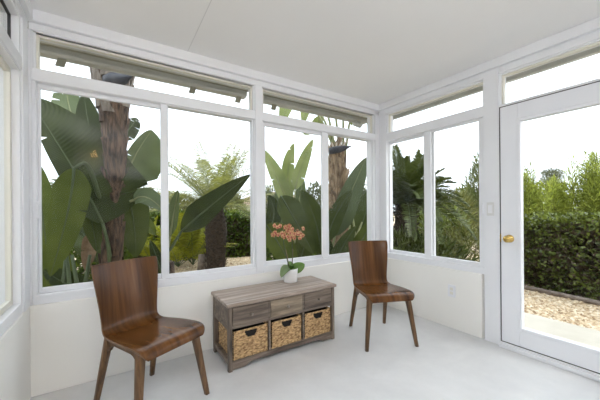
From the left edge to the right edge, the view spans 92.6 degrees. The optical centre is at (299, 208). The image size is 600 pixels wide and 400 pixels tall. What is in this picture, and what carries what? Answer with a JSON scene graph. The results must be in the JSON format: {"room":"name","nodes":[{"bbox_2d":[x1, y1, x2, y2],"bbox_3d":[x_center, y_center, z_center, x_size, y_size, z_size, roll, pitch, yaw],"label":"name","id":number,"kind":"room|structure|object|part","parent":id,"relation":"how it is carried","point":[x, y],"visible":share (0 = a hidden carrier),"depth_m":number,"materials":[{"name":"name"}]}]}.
{"room":"sunroom","nodes":[
{"label":"sunroom","id":0,"kind":"room"},
{"bbox_2d":[0,307,30,399],"bbox_3d":[-0.772,0.898,0.265,0.120,0.578,3.600,0,0,-33],"label":"wall","id":1,"kind":"structure","parent":0,"point":[15,370],"depth_m":1.55,"materials":[{"name":"beige paint"}]},
{"bbox_2d":[0,0,20,54],"bbox_3d":[-1.245,-1.023,0.967,0.105,0.243,1.675,0,0,-33],"label":"window","id":2,"kind":"structure","parent":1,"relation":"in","point":[9,15],"depth_m":1.64,"materials":[{"name":"white plastic"}]},
{"bbox_2d":[0,41,22,336],"bbox_3d":[-1.238,-0.105,0.967,0.105,1.435,1.675,0,0,-33],"label":"window","id":3,"kind":"structure","parent":1,"relation":"in","point":[11,303],"depth_m":1.63,"materials":[{"name":"white plastic"}]},
{"bbox_3d":[-1.445,-0.128,1.295,0.026,1.361,0.838,0,0,-33],"label":"sash","id":4,"kind":"part","parent":3,"relation":"part of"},
{"bbox_2d":[0,17,29,311],"bbox_3d":[-0.781,-0.269,0.265,0.120,1.756,3.600,0,0,-33],"label":"trim","id":5,"kind":"structure","parent":1,"relation":"attached to","point":[21,61],"depth_m":1.72,"materials":[{"name":"white plastic"}]},
{"bbox_2d":[30,261,378,396],"bbox_3d":[-0.386,0.895,2.732,3.451,0.578,0.120,0,0,-33],"label":"wall","id":6,"kind":"structure","parent":0,"point":[67,339],"depth_m":1.99,"materials":[{"name":"beige paint"}]},
{"bbox_2d":[28,29,32,305],"bbox_3d":[-1.789,-0.261,1.831,0.132,1.756,0.115,0,0,-33],"label":"trim","id":7,"kind":"structure","parent":6,"relation":"on","point":[29,31],"depth_m":1.82,"materials":[{"name":"white plastic"}]},
{"bbox_2d":[31,30,254,110],"bbox_3d":[-1.064,-1.037,2.304,1.609,0.268,0.107,0,0,-33],"label":"trim","id":8,"kind":"structure","parent":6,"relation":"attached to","point":[31,30],"depth_m":1.82,"materials":[{"name":"white plastic"}]},
{"bbox_2d":[33,31,253,109],"bbox_3d":[-1.093,-1.024,2.286,1.522,0.243,0.105,0,0,-33],"label":"window","id":9,"kind":"structure","parent":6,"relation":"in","point":[37,36],"depth_m":2.14,"materials":[{"name":"white plastic"}]},
{"bbox_2d":[31,68,374,304],"bbox_3d":[-0.410,-0.151,2.707,3.133,1.514,0.133,0,0,-33],"label":"window","id":10,"kind":"structure","parent":6,"relation":"in","point":[51,294],"depth_m":2.24,"materials":[{"name":"white plastic"}]},
{"bbox_3d":[-1.387,-0.135,2.094,0.783,1.373,0.026,0,0,-33],"label":"sash","id":11,"kind":"part","parent":10,"relation":"part of","materials":[{"name":"clear glass"}]},
{"bbox_3d":[-0.764,-0.140,2.462,0.783,1.373,0.026,0,0,-33],"label":"sash","id":12,"kind":"part","parent":10,"relation":"part of","materials":[{"name":"clear glass"}]},
{"bbox_2d":[262,87,373,133],"bbox_3d":[0.247,-1.034,3.154,1.515,0.243,0.105,0,0,-33],"label":"window","id":13,"kind":"structure","parent":10,"relation":"attached to","point":[370,117],"depth_m":3.13,"materials":[{"name":"white plastic"}]},
{"bbox_2d":[255,85,262,271],"bbox_3d":[-0.381,-0.281,2.674,0.071,1.731,0.008,0,0,-33],"label":"trim","id":14,"kind":"structure","parent":6,"relation":"attached to","point":[258,89],"depth_m":2.67,"materials":[{"name":"white plastic"}]},
{"bbox_2d":[262,121,374,272],"bbox_3d":[0.258,-0.117,3.155,1.524,1.435,0.107,0,0,-33],"label":"window","id":15,"kind":"structure","parent":6,"relation":"in","point":[325,258],"depth_m":3.12,"materials":[{"name":"white plastic"}]},
{"bbox_3d":[-0.037,-0.145,2.968,0.795,1.373,0.026,0,0,-33],"label":"sash","id":16,"kind":"part","parent":15,"relation":"part of","materials":[{"name":"white plastic"}]},
{"bbox_3d":[0.557,-0.150,3.318,0.767,1.373,0.026,0,0,-33],"label":"sash","id":17,"kind":"part","parent":15,"relation":"part of","materials":[{"name":"white plastic"}]},
{"bbox_2d":[30,0,599,103],"bbox_3d":[0.608,-1.334,1.170,3.491,0.120,3.880,0,0,-33],"label":"ceiling","id":18,"kind":"structure","parent":0,"point":[374,51],"depth_m":2.04,"materials":[{"name":"white paint"}]},
{"bbox_2d":[13,0,32,27],"bbox_3d":[-0.776,-1.205,0.273,0.150,0.116,3.600,0,0,-33],"label":"trim","id":19,"kind":"structure","parent":18,"relation":"attached to","point":[24,8],"depth_m":1.70,"materials":[{"name":"white plastic"}]},
{"bbox_2d":[188,0,211,50],"bbox_3d":[0.060,-1.274,0.815,0.005,0.012,3.600,0,0,-33],"label":"trim","id":20,"kind":"structure","parent":18,"relation":"attached to","point":[211,0],"depth_m":1.95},
{"bbox_2d":[27,9,379,114],"bbox_3d":[-0.392,-1.206,2.717,3.211,0.120,0.155,0,0,-33],"label":"trim","id":21,"kind":"structure","parent":18,"relation":"attached to","point":[42,22],"depth_m":2.26,"materials":[{"name":"white plastic"}]},
{"bbox_2d":[379,17,599,115],"bbox_3d":[1.992,-1.220,2.066,0.155,0.130,3.600,0,0,-33],"label":"trim","id":22,"kind":"structure","parent":18,"relation":"attached to","point":[589,31],"depth_m":2.37,"materials":[{"name":"white plastic"}]},
{"bbox_2d":[30,303,599,399],"bbox_3d":[0.629,1.276,1.170,3.491,0.200,3.880,0,0,-33],"label":"floor","id":23,"kind":"structure","parent":0,"point":[448,363],"depth_m":2.03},
{"bbox_2d":[91,256,209,399],"bbox_3d":[-0.935,0.763,1.770,0.560,0.851,0.480,0,0,30],"label":"wooden chair","id":24,"kind":"object","parent":23,"relation":"on","point":[126,291],"visible":1,"depth_m":1.79,"materials":[{"name":"brown wood"}]},
{"bbox_3d":[-1.185,0.977,1.730,0.147,0.426,0.047,0,0,20],"label":"leg","id":25,"kind":"part","parent":24,"relation":"part of","materials":[{"name":"brown wood"}]},
{"bbox_3d":[-0.993,0.804,1.617,0.352,0.090,0.052,0,0,30],"label":"rail","id":26,"kind":"part","parent":24,"relation":"part of","materials":[{"name":"brown wood"}]},
{"bbox_3d":[-0.832,0.975,1.490,0.054,0.426,0.120,0,0,-23],"label":"leg","id":27,"kind":"part","parent":24,"relation":"part of","materials":[{"name":"brown wood"}]},
{"bbox_3d":[-1.024,0.976,2.009,0.147,0.426,0.047,0,0,41],"label":"leg","id":28,"kind":"part","parent":24,"relation":"part of","materials":[{"name":"brown wood"}]},
{"bbox_3d":[-0.640,0.973,1.822,0.120,0.426,0.054,0,0,-7],"label":"leg","id":29,"kind":"part","parent":24,"relation":"part of","materials":[{"name":"brown wood"}]},
{"bbox_2d":[211,276,335,372],"bbox_3d":[-0.202,0.934,2.486,1.014,0.497,0.414,0,0,-33],"label":"storage cabinet","id":30,"kind":"object","parent":23,"relation":"on","point":[234,308],"visible":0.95,"depth_m":2.32,"materials":[{"name":"grey wood"}]},
{"bbox_3d":[-0.704,0.951,2.382,0.030,0.472,0.030,0,0,-33],"label":"corner post","id":31,"kind":"part","parent":30,"relation":"part of","materials":[{"name":"wood"}]},
{"bbox_3d":[-0.610,0.875,2.232,0.018,0.030,0.325,0,0,-33],"label":"rail","id":32,"kind":"part","parent":30,"relation":"part of","materials":[{"name":"grey wood"}]},
{"bbox_3d":[-0.609,1.124,2.232,0.018,0.036,0.325,0,0,-33],"label":"rail","id":33,"kind":"part","parent":30,"relation":"part of","materials":[{"name":"grey wood"}]},
{"bbox_3d":[-0.611,0.791,2.232,0.012,0.154,0.325,0,0,-33],"label":"panel","id":34,"kind":"part","parent":30,"relation":"part of","materials":[{"name":"grey wood"}]},
{"bbox_3d":[-0.511,0.949,2.084,0.030,0.472,0.030,0,0,-33],"label":"corner post","id":35,"kind":"part","parent":30,"relation":"part of","materials":[{"name":"wood"}]},
{"bbox_2d":[218,322,267,360],"bbox_3d":[-0.463,1.007,2.312,0.293,0.214,0.353,0,0,-33],"label":"wicker basket","id":36,"kind":"object","parent":30,"relation":"in","point":[249,340],"visible":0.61,"depth_m":2.19,"materials":[{"name":"wicker"}]},
{"bbox_3d":[-0.464,0.794,2.310,0.289,0.134,0.354,0,0,-33],"label":"drawer","id":37,"kind":"part","parent":30,"relation":"part of","materials":[{"name":"grey wood"}]},
{"bbox_2d":[271,314,300,348],"bbox_3d":[-0.199,1.005,2.483,0.293,0.214,0.353,0,0,-33],"label":"wicker basket","id":38,"kind":"object","parent":30,"relation":"in","point":[286,330],"visible":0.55,"depth_m":2.34,"materials":[{"name":"wicker"}]},
{"bbox_3d":[-0.200,0.792,2.481,0.297,0.134,0.354,0,0,-33],"label":"drawer","id":39,"kind":"part","parent":30,"relation":"part of","materials":[{"name":"beige wood"}]},
{"bbox_2d":[271,223,304,282],"bbox_3d":[-0.102,0.405,2.640,0.190,0.560,0.322,0,0,35],"label":"potted orchid","id":40,"kind":"object","parent":30,"relation":"on","point":[290,271],"visible":1,"depth_m":2.64,"materials":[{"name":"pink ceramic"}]},
{"bbox_3d":[-0.164,0.378,2.627,0.028,0.401,0.194,0,0,37],"label":"stem","id":41,"kind":"part","parent":40,"relation":"part of","materials":[{"name":"green plant"}]},
{"bbox_3d":[-0.089,0.623,2.701,0.138,0.124,0.138,0,0,-33],"label":"pot","id":42,"kind":"part","parent":40,"relation":"part of","materials":[{"name":"white ceramic"}]},
{"bbox_2d":[304,306,330,338],"bbox_3d":[0.065,1.003,2.654,0.293,0.214,0.353,0,0,-33],"label":"wicker basket","id":43,"kind":"object","parent":30,"relation":"in","point":[317,321],"visible":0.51,"depth_m":2.52,"materials":[{"name":"wicker"}]},
{"bbox_3d":[0.065,0.789,2.652,0.289,0.134,0.354,0,0,-33],"label":"drawer","id":44,"kind":"part","parent":30,"relation":"part of","materials":[{"name":"grey wood"}]},
{"bbox_3d":[0.291,0.943,2.604,0.030,0.472,0.030,0,0,-33],"label":"corner post","id":45,"kind":"part","parent":30,"relation":"part of","materials":[{"name":"wood"}]},
{"bbox_2d":[348,240,418,351],"bbox_3d":[0.727,0.750,2.660,0.480,0.851,0.560,0,0,-10],"label":"wooden chair","id":46,"kind":"object","parent":23,"relation":"on","point":[368,259],"visible":1,"depth_m":2.83,"materials":[{"name":"brown wood"}]},
{"bbox_3d":[0.536,0.964,2.828,0.047,0.426,0.147,0,0,-20],"label":"leg","id":47,"kind":"part","parent":46,"relation":"part of","materials":[{"name":"brown wood"}]},
{"bbox_3d":[0.573,0.792,2.607,0.052,0.090,0.352,0,0,-10],"label":"rail","id":48,"kind":"part","parent":46,"relation":"part of","materials":[{"name":"brown wood"}]},
{"bbox_3d":[0.579,0.964,2.403,0.054,0.426,0.120,0,0,27],"label":"leg","id":49,"kind":"part","parent":46,"relation":"part of","materials":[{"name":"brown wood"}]},
{"bbox_3d":[0.853,0.961,2.883,0.047,0.426,0.147,0,0,1],"label":"leg","id":50,"kind":"part","parent":46,"relation":"part of","materials":[{"name":"brown wood"}]},
{"bbox_3d":[0.957,0.961,2.469,0.120,0.426,0.054,0,0,43],"label":"leg","id":51,"kind":"part","parent":46,"relation":"part of","materials":[{"name":"brown wood"}]},
{"bbox_2d":[74,216,599,329],"bbox_3d":[-4.199,1.364,29.973,100.000,0.001,90.000,0,0,-33],"label":"ground","id":52,"kind":"structure","parent":0,"point":[597,325],"depth_m":3.94,"materials":[{"name":"beige gravel"}]},
{"bbox_2d":[41,67,160,286],"bbox_3d":[-2.302,-0.753,3.245,1.312,4.207,1.469,0,0,-33],"label":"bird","id":53,"kind":"object","parent":52,"relation":"on","point":[95,206],"visible":0.83,"depth_m":2.95},
{"bbox_2d":[69,245,133,280],"bbox_3d":[-4.370,0.675,5.093,2.572,1.652,1.428,0,0,-33],"label":"shrub","id":54,"kind":"object","parent":52,"relation":"on","point":[81,271],"visible":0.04,"depth_m":5.16,"materials":[{"name":"green plant"}]},
{"bbox_2d":[140,215,160,256],"bbox_3d":[-3.911,0.729,7.303,1.927,1.217,2.246,0,0,10],"label":"palm","id":55,"kind":"object","parent":52,"relation":"on","point":[145,252],"visible":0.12,"depth_m":7.06,"materials":[{"name":"green plant"}]},
{"bbox_2d":[149,192,192,211],"bbox_3d":[-5.963,0.361,14.033,2.962,2.534,2.518,0,0,-33],"label":"tree","id":56,"kind":"object","parent":52,"relation":"on","point":[184,202],"visible":0.03,"depth_m":13.73,"materials":[{"name":"green plant"}]},
{"bbox_2d":[89,256,273,276],"bbox_3d":[-0.905,1.325,6.488,7.053,0.054,3.056,0,0,-33],"label":"gravel stones","id":57,"kind":"object","parent":52,"relation":"on","point":[236,259],"visible":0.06,"depth_m":6.90},
{"bbox_2d":[145,212,238,266],"bbox_3d":[-2.837,0.691,6.459,2.408,1.278,1.982,0,0,-33],"label":"palm","id":58,"kind":"object","parent":52,"relation":"on","point":[175,254],"visible":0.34,"depth_m":6.38,"materials":[{"name":"green plant"}]},
{"bbox_2d":[155,224,234,264],"bbox_3d":[-2.558,0.675,6.681,1.966,1.303,2.226,0,0,-18],"label":"palm","id":59,"kind":"object","parent":52,"relation":"on","point":[196,241],"visible":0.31,"depth_m":6.60,"materials":[{"name":"green plant"}]},
{"bbox_2d":[149,174,249,273],"bbox_3d":[-1.044,0.491,2.977,1.035,1.704,0.307,0,0,14],"label":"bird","id":60,"kind":"object","parent":52,"relation":"on","point":[198,214],"visible":0.73,"depth_m":2.95},
{"bbox_3d":[-1.379,0.950,3.002,0.196,0.784,0.196,0,0,-33],"label":"stem","id":61,"kind":"part","parent":60,"relation":"part of","materials":[{"name":"brown plant"}]},
{"bbox_2d":[197,254,205,269],"bbox_3d":[-2.156,1.176,6.299,0.193,0.344,0.193,0,0,-33],"label":"tree stump","id":62,"kind":"object","parent":52,"relation":"on","point":[201,257],"visible":0.73,"depth_m":6.23,"materials":[{"name":"grey wood"}]},
{"bbox_2d":[145,141,274,268],"bbox_3d":[-1.862,0.009,6.016,3.364,2.713,3.248,0,0,35],"label":"date palm","id":63,"kind":"object","parent":52,"relation":"on","point":[215,232],"visible":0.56,"depth_m":5.88,"materials":[{"name":"green plant"}]},
{"bbox_2d":[127,208,295,260],"bbox_3d":[-2.294,0.781,8.283,5.799,1.628,1.468,0,0,-16],"label":"clipped hedge","id":64,"kind":"object","parent":52,"relation":"on","point":[238,226],"visible":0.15,"depth_m":7.97,"materials":[{"name":"green plant"}]},
{"bbox_2d":[223,194,245,210],"bbox_3d":[-3.521,0.302,13.988,2.309,2.709,1.920,0,0,-33],"label":"tree","id":65,"kind":"object","parent":52,"relation":"on","point":[232,208],"visible":0.06,"depth_m":13.84,"materials":[{"name":"green plant"}]},
{"bbox_2d":[265,185,274,208],"bbox_3d":[-1.561,-0.037,18.054,3.044,3.276,2.439,0,0,-33],"label":"tree","id":66,"kind":"object","parent":52,"relation":"on","point":[268,191],"visible":0.02,"depth_m":17.62,"materials":[{"name":"green plant"}]},
{"bbox_2d":[250,239,298,260],"bbox_3d":[0.397,0.731,6.736,3.326,1.458,1.481,0,0,-40],"label":"shrub","id":67,"kind":"object","parent":52,"relation":"on","point":[269,258],"visible":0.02,"depth_m":5.95,"materials":[{"name":"green plant"}]},
{"bbox_2d":[265,139,321,259],"bbox_3d":[-0.108,0.074,4.489,0.965,2.528,1.291,0,0,-7],"label":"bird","id":68,"kind":"object","parent":52,"relation":"on","point":[287,206],"visible":0.84,"depth_m":4.10},
{"bbox_2d":[303,179,320,208],"bbox_3d":[0.933,-0.123,17.022,2.351,3.322,2.005,0,0,-33],"label":"tree","id":69,"kind":"object","parent":52,"relation":"on","point":[313,194],"visible":0.14,"depth_m":16.81,"materials":[{"name":"green plant"}]},
{"bbox_2d":[279,107,366,254],"bbox_3d":[0.400,-0.344,4.143,1.417,3.363,0.832,0,0,22],"label":"palm tree","id":70,"kind":"object","parent":52,"relation":"on","point":[343,189],"visible":0.4,"depth_m":4.00,"materials":[{"name":"green plant"}]},
{"bbox_2d":[356,144,477,250],"bbox_3d":[1.844,0.123,5.073,2.083,2.428,2.150,0,0,-15],"label":"sago palm","id":71,"kind":"object","parent":52,"relation":"on","point":[408,185],"visible":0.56,"depth_m":4.65,"materials":[{"name":"green plant"}]},
{"bbox_2d":[393,223,478,260],"bbox_3d":[1.542,0.837,4.393,2.501,1.238,1.477,0,0,-8],"label":"shrub","id":72,"kind":"object","parent":52,"relation":"on","point":[418,242],"visible":0.12,"depth_m":4.30,"materials":[{"name":"green plant"}]},
{"bbox_2d":[417,201,473,257],"bbox_3d":[3.137,0.606,6.610,2.327,1.667,1.526,0,0,-33],"label":"shrub","id":73,"kind":"object","parent":52,"relation":"on","point":[421,217],"visible":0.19,"depth_m":6.28,"materials":[{"name":"green plant"}]},
{"bbox_2d":[436,186,478,247],"bbox_3d":[4.359,0.339,8.002,1.404,2.095,1.448,0,0,-33],"label":"yucca","id":74,"kind":"object","parent":52,"relation":"on","point":[468,200],"visible":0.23,"depth_m":7.81,"materials":[{"name":"green plant"}]},
{"bbox_2d":[436,221,479,261],"bbox_3d":[2.871,0.786,5.084,1.864,1.187,1.259,0,0,-33],"label":"round shrub","id":75,"kind":"object","parent":52,"relation":"on","point":[475,252],"visible":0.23,"depth_m":4.96,"materials":[{"name":"green plant"}]},
{"bbox_2d":[445,182,478,226],"bbox_3d":[8.674,0.033,14.981,2.173,2.979,1.915,0,0,-33],"label":"tree","id":76,"kind":"object","parent":52,"relation":"on","point":[461,188],"visible":0.03,"depth_m":14.85,"materials":[{"name":"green plant"}]},
{"bbox_2d":[459,152,478,249],"bbox_3d":[5.632,-0.310,9.008,1.362,3.203,1.309,0,0,-33],"label":"conifer","id":77,"kind":"object","parent":52,"relation":"on","point":[471,187],"visible":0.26,"depth_m":8.97,"materials":[{"name":"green plant"}]},
{"bbox_2d":[477,259,599,330],"bbox_3d":[4.186,1.285,4.841,4.250,0.054,3.956,0,0,-33],"label":"gravel stones","id":78,"kind":"object","parent":52,"relation":"on","point":[581,314],"visible":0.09,"depth_m":3.67},
{"bbox_2d":[523,161,553,241],"bbox_3d":[6.413,-0.048,8.032,0.932,2.668,1.204,0,0,-3],"label":"feathery shrub","id":79,"kind":"object","parent":52,"relation":"on","point":[532,202],"visible":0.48,"depth_m":7.84,"materials":[{"name":"green plant"}]},
{"bbox_2d":[538,167,565,188],"bbox_3d":[19.370,-1.019,21.978,3.210,4.414,1.721,0,0,-33],"label":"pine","id":80,"kind":"object","parent":52,"relation":"on","point":[556,172],"visible":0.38,"depth_m":21.77,"materials":[{"name":"green plant"}]},
{"bbox_2d":[535,178,574,208],"bbox_3d":[14.675,-0.181,16.973,3.458,3.355,2.910,0,0,-33],"label":"tree","id":81,"kind":"object","parent":52,"relation":"on","point":[546,178],"visible":0.02,"depth_m":16.75,"materials":[{"name":"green plant"}]},
{"bbox_2d":[524,283,597,298],"bbox_3d":[4.633,1.298,3.319,0.700,0.030,4.900,0,0,-25],"label":"mulch bed","id":82,"kind":"object","parent":52,"relation":"on","point":[543,283],"visible":0.02,"depth_m":4.35,"materials":[{"name":"brown soil"}]},
{"bbox_2d":[523,210,599,300],"bbox_3d":[5.025,0.717,3.286,1.500,1.423,4.618,0,0,-25],"label":"hedge","id":83,"kind":"object","parent":82,"relation":"on","point":[553,242],"visible":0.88,"depth_m":4.39,"materials":[{"name":"green plant"}]},
{"bbox_2d":[524,312,599,347],"bbox_3d":[2.645,1.275,2.298,1.120,0.130,1.900,0,0,-33],"label":"walkway","id":84,"kind":"structure","parent":52,"relation":"on","point":[591,337],"depth_m":2.87,"materials":[{"name":"concrete"}]},
{"bbox_2d":[543,175,580,213],"bbox_3d":[7.448,0.120,8.262,1.286,2.320,1.067,0,0,-33],"label":"feathery shrub","id":85,"kind":"object","parent":52,"relation":"on","point":[556,199],"visible":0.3,"depth_m":8.19,"materials":[{"name":"green plant"}]},
{"bbox_2d":[524,285,599,304],"bbox_3d":[4.316,1.265,3.172,0.070,0.075,4.900,0,0,-25],"label":"edging","id":86,"kind":"object","parent":52,"relation":"on","point":[549,292],"visible":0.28,"depth_m":4.16,"materials":[{"name":"grey concrete"}]},
{"bbox_2d":[558,150,599,244],"bbox_3d":[7.658,-0.169,7.654,1.168,2.888,1.185,0,0,-33],"label":"feathery shrub","id":87,"kind":"object","parent":52,"relation":"on","point":[589,198],"visible":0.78,"depth_m":7.47,"materials":[{"name":"green plant"}]},
{"bbox_2d":[382,258,484,337],"bbox_3d":[2.023,0.875,2.076,0.120,0.580,3.600,0,0,-33],"label":"wall","id":88,"kind":"structure","parent":0,"point":[465,313],"depth_m":2.88,"materials":[{"name":"beige paint"}]},
{"bbox_2d":[374,113,392,251],"bbox_3d":[1.004,-0.296,3.575,0.186,1.782,0.224,0,0,-33],"label":"trim","id":89,"kind":"structure","parent":88,"relation":"on","point":[380,122],"depth_m":3.52,"materials":[{"name":"white plastic"}]},
{"bbox_2d":[388,117,483,273],"bbox_3d":[1.381,-0.114,3.035,0.133,1.409,1.092,0,0,-33],"label":"window","id":90,"kind":"structure","parent":88,"relation":"in","point":[429,258],"depth_m":3.01,"materials":[{"name":"white plastic"}]},
{"bbox_3d":[1.257,-0.146,3.256,0.026,1.344,0.586,0,0,-33],"label":"sash","id":91,"kind":"part","parent":90,"relation":"part of","materials":[{"name":"white plastic"}]},
{"bbox_2d":[386,80,482,141],"bbox_3d":[1.385,-0.985,3.036,0.113,0.333,1.101,0,0,-33],"label":"window","id":92,"kind":"structure","parent":90,"relation":"attached to","point":[479,83],"depth_m":2.96,"materials":[{"name":"white plastic"}]},
{"bbox_3d":[1.498,-0.148,2.829,0.026,1.344,0.584,0,0,-33],"label":"sash","id":93,"kind":"part","parent":90,"relation":"part of","materials":[{"name":"clear glass"}]},
{"bbox_2d":[448,284,455,297],"bbox_3d":[1.480,0.802,2.796,0.009,0.117,0.075,0,0,-33],"label":"wall outlet","id":94,"kind":"object","parent":88,"relation":"attached to","point":[451,288],"visible":1,"depth_m":2.79,"materials":[{"name":"white plastic"}]},
{"bbox_2d":[487,202,493,215],"bbox_3d":[1.657,0.003,2.496,0.010,0.115,0.058,0,0,-33],"label":"light switch","id":95,"kind":"object","parent":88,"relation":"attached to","point":[490,205],"visible":1,"depth_m":2.49,"materials":[{"name":"beige plastic"}]},
{"bbox_2d":[483,69,500,344],"bbox_3d":[1.716,-0.012,2.528,0.123,2.360,0.125,0,0,-33],"label":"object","id":96,"kind":"structure","parent":88,"relation":"attached to","point":[491,96],"depth_m":2.49,"materials":[{"name":"white plastic"}]},
{"bbox_2d":[499,341,599,381],"bbox_3d":[2.010,1.145,2.086,0.175,0.040,0.925,0,0,-33],"label":"trim","id":97,"kind":"structure","parent":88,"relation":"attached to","point":[577,370],"depth_m":2.13,"materials":[{"name":"white plastic"}]},
{"bbox_2d":[499,81,599,373],"bbox_3d":[1.946,0.130,2.053,0.124,1.992,0.928,0,0,-33],"label":"door","id":98,"kind":"structure","parent":88,"relation":"in","point":[512,117],"depth_m":2.33,"materials":[{"name":"white wood"}]},
{"bbox_3d":[1.715,0.250,2.365,0.074,0.066,0.066,0,0,-33],"label":"knob","id":99,"kind":"part","parent":98,"relation":"part of","materials":[{"name":"gold metal"}]},
{"bbox_2d":[499,39,599,104],"bbox_3d":[2.006,-1.018,2.087,0.103,0.277,0.942,0,0,-33],"label":"window","id":100,"kind":"structure","parent":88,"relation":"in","point":[502,77],"depth_m":2.24,"materials":[{"name":"white plastic"}]},
{"bbox_2d":[499,78,599,106],"bbox_3d":[1.996,-0.876,2.088,0.119,0.018,0.925,0,0,-33],"label":"door frame","id":101,"kind":"structure","parent":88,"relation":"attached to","point":[597,79],"depth_m":2.14,"materials":[{"name":"white plastic"}]},
{"bbox_3d":[0.404,-1.432,1.265,4.171,0.080,4.260,0,0,-33],"label":"roof","id":102,"kind":"structure","parent":0,"visible":0},
{"bbox_2d":[40,41,599,119],"bbox_3d":[0.426,-1.285,1.231,4.171,0.235,4.180,0,0,-33],"label":"eave","id":103,"kind":"object","parent":102,"relation":"attached to","point":[596,50],"visible":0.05,"depth_m":2.59,"materials":[{"name":"green paint"}]},
{"bbox_2d":[40,44,366,127],"bbox_3d":[-0.762,-1.192,2.975,4.050,0.201,0.199,0,0,-33],"label":"rain gutter","id":104,"kind":"object","parent":103,"relation":"attached to","point":[62,56],"visible":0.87,"depth_m":2.69,"materials":[{"name":"green paint"}]},
{"bbox_3d":[0.784,-1.178,3.953,0.085,0.148,0.159,0,0,-39],"label":"outlet spout","id":105,"kind":"part","parent":104,"relation":"part of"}
]}

